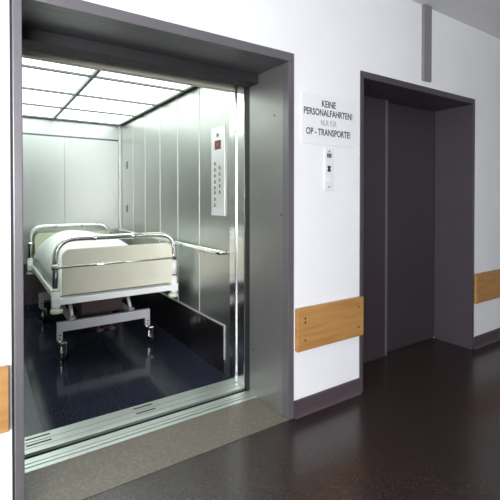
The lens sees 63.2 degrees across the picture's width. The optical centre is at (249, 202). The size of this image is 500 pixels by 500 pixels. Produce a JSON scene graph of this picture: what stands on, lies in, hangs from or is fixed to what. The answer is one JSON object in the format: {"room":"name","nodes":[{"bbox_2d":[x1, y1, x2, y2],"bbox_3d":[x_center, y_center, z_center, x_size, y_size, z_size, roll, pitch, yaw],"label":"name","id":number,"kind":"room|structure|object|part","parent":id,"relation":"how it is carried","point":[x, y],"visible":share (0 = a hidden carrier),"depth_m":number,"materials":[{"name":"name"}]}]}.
{"room":"hospital interior","nodes":[
{"label":"hospital interior","id":0,"kind":"room"},
{"bbox_2d":[22,116,121,311],"bbox_3d":[-2.312,0.098,4.780,1.580,2.300,0.080,0,1,-33],"label":"wall","id":1,"kind":"structure","parent":0,"point":[72,170],"depth_m":4.85,"materials":[{"name":"metal"}]},
{"bbox_2d":[22,64,194,125],"bbox_3d":[-1.550,-1.002,3.617,1.580,0.116,2.740,0,1,-33],"label":"ceiling","id":2,"kind":"structure","parent":0,"point":[95,73],"depth_m":3.63,"materials":[{"name":"grey metal"}]},
{"bbox_2d":[22,105,59,116],"bbox_3d":[-2.419,-0.984,4.231,0.746,0.020,0.629,0,1,-33],"label":"recessed light","id":3,"kind":"object","parent":2,"relation":"in","point":[26,109],"visible":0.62,"depth_m":4.37,"materials":[{"name":"white plastic"}]},
{"bbox_2d":[22,89,71,106],"bbox_3d":[-2.059,-0.978,3.688,0.746,0.020,0.626,0,1,-33],"label":"recessed light","id":4,"kind":"object","parent":2,"relation":"in","point":[28,96],"visible":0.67,"depth_m":3.80,"materials":[{"name":"white plastic"}]},
{"bbox_2d":[22,67,87,92],"bbox_3d":[-1.700,-0.972,3.145,0.746,0.020,0.629,0,1,-33],"label":"recessed light","id":5,"kind":"object","parent":2,"relation":"in","point":[33,78],"visible":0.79,"depth_m":3.22,"materials":[{"name":"white plastic"}]},
{"bbox_2d":[22,58,93,74],"bbox_3d":[-1.408,-0.968,2.704,0.746,0.020,0.379,0,1,-33],"label":"recessed light","id":6,"kind":"object","parent":2,"relation":"in","point":[24,60],"visible":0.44,"depth_m":2.87,"materials":[{"name":"white plastic"}]},
{"bbox_2d":[57,109,130,123],"bbox_3d":[-1.782,-0.989,4.653,0.731,0.020,0.629,0,1,-33],"label":"recessed light","id":7,"kind":"object","parent":2,"relation":"in","point":[66,114],"visible":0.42,"depth_m":4.64,"materials":[{"name":"white plastic"}]},
{"bbox_2d":[67,96,150,114],"bbox_3d":[-1.422,-0.983,4.110,0.731,0.020,0.626,0,1,-33],"label":"recessed light","id":8,"kind":"object","parent":2,"relation":"in","point":[86,103],"visible":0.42,"depth_m":4.13,"materials":[{"name":"white plastic"}]},
{"bbox_2d":[22,48,232,91],"bbox_3d":[-0.751,-0.953,2.465,1.640,0.348,0.055,0,1,-33],"label":"header beam","id":9,"kind":"structure","parent":2,"relation":"attached to","point":[26,53],"depth_m":2.42,"materials":[{"name":"grey metal"}]},
{"bbox_2d":[80,78,178,103],"bbox_3d":[-1.062,-0.977,3.567,0.731,0.020,0.629,0,1,-33],"label":"recessed light","id":10,"kind":"object","parent":2,"relation":"in","point":[96,87],"visible":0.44,"depth_m":3.55,"materials":[{"name":"white plastic"}]},
{"bbox_2d":[97,71,188,88],"bbox_3d":[-0.771,-0.972,3.126,0.731,0.020,0.379,0,1,-33],"label":"recessed light","id":11,"kind":"object","parent":2,"relation":"in","point":[102,73],"visible":0.24,"depth_m":3.22,"materials":[{"name":"white plastic"}]},
{"bbox_2d":[24,300,229,431],"bbox_3d":[-1.546,1.286,3.636,1.580,0.050,2.754,0,1,-33],"label":"floor","id":12,"kind":"structure","parent":0,"point":[107,371],"depth_m":3.10,"materials":[{"name":"blue stone"}]},
{"bbox_2d":[24,363,41,437],"bbox_3d":[-1.697,1.269,2.757,0.358,0.002,1.454,0,1,-33],"label":"floor strip","id":13,"kind":"object","parent":12,"relation":"on","point":[32,426],"visible":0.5,"depth_m":2.45,"materials":[{"name":"grey metal"}]},
{"bbox_2d":[27,223,177,359],"bbox_3d":[-1.555,0.749,4.028,1.004,1.014,1.924,0,1,-33],"label":"hospital bed","id":14,"kind":"object","parent":12,"relation":"on","point":[108,268],"visible":0.99,"depth_m":3.33,"materials":[{"name":"white metal"}]},
{"bbox_3d":[-2.087,0.505,4.765,0.904,0.520,0.049,0,1,-33],"label":"frame","id":15,"kind":"part","parent":14,"relation":"part of","materials":[{"name":"silver metal"}]},
{"bbox_3d":[-2.076,0.511,4.771,0.796,0.332,0.022,0,1,-33],"label":"panel","id":16,"kind":"part","parent":14,"relation":"part of","materials":[{"name":"green laminate"}]},
{"bbox_3d":[-1.564,0.872,3.532,0.050,0.274,0.264,0,1,-33],"label":"lift arm","id":17,"kind":"part","parent":14,"relation":"part of","materials":[{"name":"silver metal"}]},
{"bbox_3d":[-1.524,0.887,3.979,0.360,0.240,0.640,0,1,-33],"label":"motor","id":18,"kind":"part","parent":14,"relation":"part of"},
{"bbox_3d":[-1.551,0.726,4.031,0.926,0.050,1.780,0,1,-33],"label":"rail","id":19,"kind":"part","parent":14,"relation":"part of","materials":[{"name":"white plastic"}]},
{"bbox_3d":[-1.050,0.516,3.269,0.977,0.532,0.049,0,1,-33],"label":"frame","id":20,"kind":"part","parent":14,"relation":"part of","materials":[{"name":"silver metal"}]},
{"bbox_3d":[-1.048,0.477,3.264,0.989,0.038,0.066,0,1,-33],"label":"cross rail","id":21,"kind":"part","parent":14,"relation":"part of","materials":[{"name":"silver metal"}]},
{"bbox_3d":[-1.039,0.521,3.275,0.869,0.344,0.022,0,1,-33],"label":"panel","id":22,"kind":"part","parent":14,"relation":"part of","materials":[{"name":"beige plastic"}]},
{"bbox_3d":[-1.147,0.869,3.808,0.050,0.274,0.264,0,1,-33],"label":"lift arm","id":23,"kind":"part","parent":14,"relation":"part of","materials":[{"name":"silver metal"}]},
{"bbox_3d":[-1.519,0.647,4.051,0.777,0.109,1.750,0,1,-33],"label":"mattress","id":24,"kind":"object","parent":14,"relation":"on","visible":0},
{"bbox_2d":[33,230,127,295],"bbox_3d":[-1.602,0.494,4.007,0.794,0.409,1.752,0,1,-33],"label":"duvet","id":25,"kind":"object","parent":24,"relation":"on","point":[42,260],"visible":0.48,"depth_m":3.67,"materials":[{"name":"white fabric"}]},
{"bbox_2d":[24,379,244,459],"bbox_3d":[-0.698,1.301,2.443,1.477,0.065,0.169,0,1,-33],"label":"sill","id":26,"kind":"structure","parent":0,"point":[35,445],"depth_m":2.40,"materials":[{"name":"metal"}]},
{"bbox_2d":[122,87,229,376],"bbox_3d":[-0.867,0.106,4.072,0.053,2.300,2.755,0,1,-33],"label":"wall","id":27,"kind":"structure","parent":0,"point":[166,149],"depth_m":3.58,"materials":[{"name":"metal"}]},
{"bbox_2d":[119,228,226,254],"bbox_3d":[-0.914,0.372,4.042,0.066,0.071,2.595,0,1,-33],"label":"handrail","id":28,"kind":"object","parent":27,"relation":"attached to","point":[202,249],"visible":0.71,"depth_m":3.36,"materials":[{"name":"metal"}]},
{"bbox_2d":[122,292,224,372],"bbox_3d":[-0.910,1.075,4.096,0.008,0.355,2.615,0,1,-33],"label":"panel","id":29,"kind":"object","parent":27,"relation":"attached to","point":[199,332],"visible":0.77,"depth_m":3.54,"materials":[{"name":"metal"}]},
{"bbox_3d":[-0.910,1.026,4.096,0.008,0.258,2.615,0,1,-33],"label":"edge trim","id":30,"kind":"part","parent":29,"relation":"part of","materials":[{"name":"metal"}]},
{"bbox_2d":[211,125,224,215],"bbox_3d":[-0.243,-0.232,3.068,0.016,0.667,0.203,0,1,-33],"label":"control panel","id":31,"kind":"object","parent":27,"relation":"attached to","point":[217,134],"visible":1,"depth_m":3.06,"materials":[{"name":"metal"}]},
{"bbox_2d":[230,85,244,386],"bbox_3d":[-0.065,0.116,2.855,0.078,2.295,0.180,0,1,-33],"label":"elevator door","id":32,"kind":"structure","parent":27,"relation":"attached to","point":[237,96],"depth_m":2.84,"materials":[{"name":"metal"}]},
{"bbox_2d":[0,0,499,499],"bbox_3d":[-0.062,-0.101,2.357,11.500,2.750,0.300,0,1,-33],"label":"wall","id":33,"kind":"structure","parent":0,"point":[330,42],"depth_m":2.56,"materials":[{"name":"white paint"}]},
{"bbox_2d":[0,365,8,433],"bbox_3d":[-1.978,0.771,0.901,2.487,0.254,0.029,0,1,-33],"label":"rail","id":34,"kind":"object","parent":33,"relation":"attached to","point":[4,370],"visible":1,"depth_m":1.57,"materials":[{"name":"brown wood"}]},
{"bbox_2d":[25,390,255,472],"bbox_3d":[-0.596,1.303,2.289,1.477,0.064,0.110,0,1,-33],"label":"sill","id":35,"kind":"structure","parent":33,"relation":"attached to","point":[31,464],"depth_m":2.25,"materials":[{"name":"metal"}]},
{"bbox_2d":[9,0,293,499],"bbox_3d":[-0.280,0.224,2.315,1.892,2.182,0.477,0,1,-33],"label":"door frame","id":36,"kind":"structure","parent":33,"relation":"in","point":[82,29],"depth_m":2.36,"materials":[{"name":"grey metal"}]},
{"bbox_3d":[0.190,0.239,2.876,0.490,2.140,0.061,0,1,-33],"label":"panel","id":37,"kind":"part","parent":36,"relation":"part of","materials":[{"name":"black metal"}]},
{"bbox_2d":[294,378,360,418],"bbox_3d":[0.498,1.222,2.549,0.565,0.100,0.022,0,1,-33],"label":"baseboard","id":38,"kind":"structure","parent":33,"relation":"attached to","point":[304,406],"depth_m":2.53,"materials":[{"name":"grey plastic"}]},
{"bbox_2d":[301,91,354,147],"bbox_3d":[0.496,-0.506,2.538,0.455,0.307,0.006,0,1,-33],"label":"notice sign","id":39,"kind":"object","parent":33,"relation":"attached to","point":[325,120],"visible":1,"depth_m":2.53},
{"bbox_2d":[324,148,333,190],"bbox_3d":[0.494,-0.203,2.537,0.077,0.261,0.010,0,1,-33],"label":"panel","id":40,"kind":"object","parent":33,"relation":"attached to","point":[328,153],"visible":1,"depth_m":2.53,"materials":[{"name":"silver metal"}]},
{"bbox_2d":[295,296,363,352],"bbox_3d":[0.509,0.753,2.547,0.569,0.254,0.029,0,1,-33],"label":"rail","id":41,"kind":"object","parent":33,"relation":"attached to","point":[318,325],"visible":1,"depth_m":2.52,"materials":[{"name":"brown wood"}]},
{"bbox_2d":[359,71,474,391],"bbox_3d":[1.223,0.203,3.266,1.446,2.162,0.408,0,1,-33],"label":"door","id":42,"kind":"structure","parent":33,"relation":"in","point":[416,243],"depth_m":3.51,"materials":[{"name":"metal"}]},
{"bbox_3d":[0.836,0.215,3.157,0.660,2.090,0.033,0,1,-33],"label":"panel","id":43,"kind":"part","parent":42,"relation":"part of","materials":[{"name":"metal"}]},
{"bbox_3d":[1.135,1.271,3.391,1.366,0.024,0.082,0,1,-33],"label":"sill","id":44,"kind":"part","parent":42,"relation":"part of","materials":[{"name":"black metal"}]},
{"bbox_3d":[1.379,0.210,3.566,0.854,2.090,0.030,0,1,-33],"label":"panel","id":45,"kind":"part","parent":42,"relation":"part of","materials":[{"name":"metal"}]},
{"bbox_2d":[421,4,431,81],"bbox_3d":[1.337,-1.200,3.077,0.096,0.565,0.024,0,1,-33],"label":"duct","id":46,"kind":"object","parent":33,"relation":"attached to","point":[426,75],"visible":1,"depth_m":3.06,"materials":[{"name":"grey metal"}]},
{"bbox_2d":[474,269,499,303],"bbox_3d":[2.794,0.737,4.059,2.068,0.254,0.029,0,1,-33],"label":"rail","id":47,"kind":"object","parent":33,"relation":"attached to","point":[486,284],"visible":1,"depth_m":3.57,"materials":[{"name":"brown wood"}]},
{"bbox_2d":[474,328,499,348],"bbox_3d":[3.375,1.202,4.453,3.471,0.100,0.022,0,1,-33],"label":"baseboard","id":48,"kind":"structure","parent":33,"relation":"attached to","point":[484,339],"depth_m":3.61,"materials":[{"name":"grey plastic"}]},
{"bbox_2d":[83,339,499,499],"bbox_3d":[1.092,1.323,0.630,11.500,0.060,4.520,0,1,-33],"label":"floor","id":49,"kind":"structure","parent":0,"point":[424,424],"depth_m":2.09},
{"bbox_2d":[25,397,287,499],"bbox_3d":[-0.429,1.275,2.138,1.347,0.003,0.323,0,1,-33],"label":"threshold","id":50,"kind":"object","parent":49,"relation":"on","point":[81,477],"visible":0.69,"depth_m":2.06,"materials":[{"name":"grey stone"}]},
{"bbox_2d":[412,0,499,38],"bbox_3d":[1.180,-1.505,0.466,11.500,0.100,4.200,0,1,-33],"label":"ceiling","id":51,"kind":"structure","parent":0,"point":[483,15],"depth_m":3.17,"materials":[{"name":"paint"}]}
]}

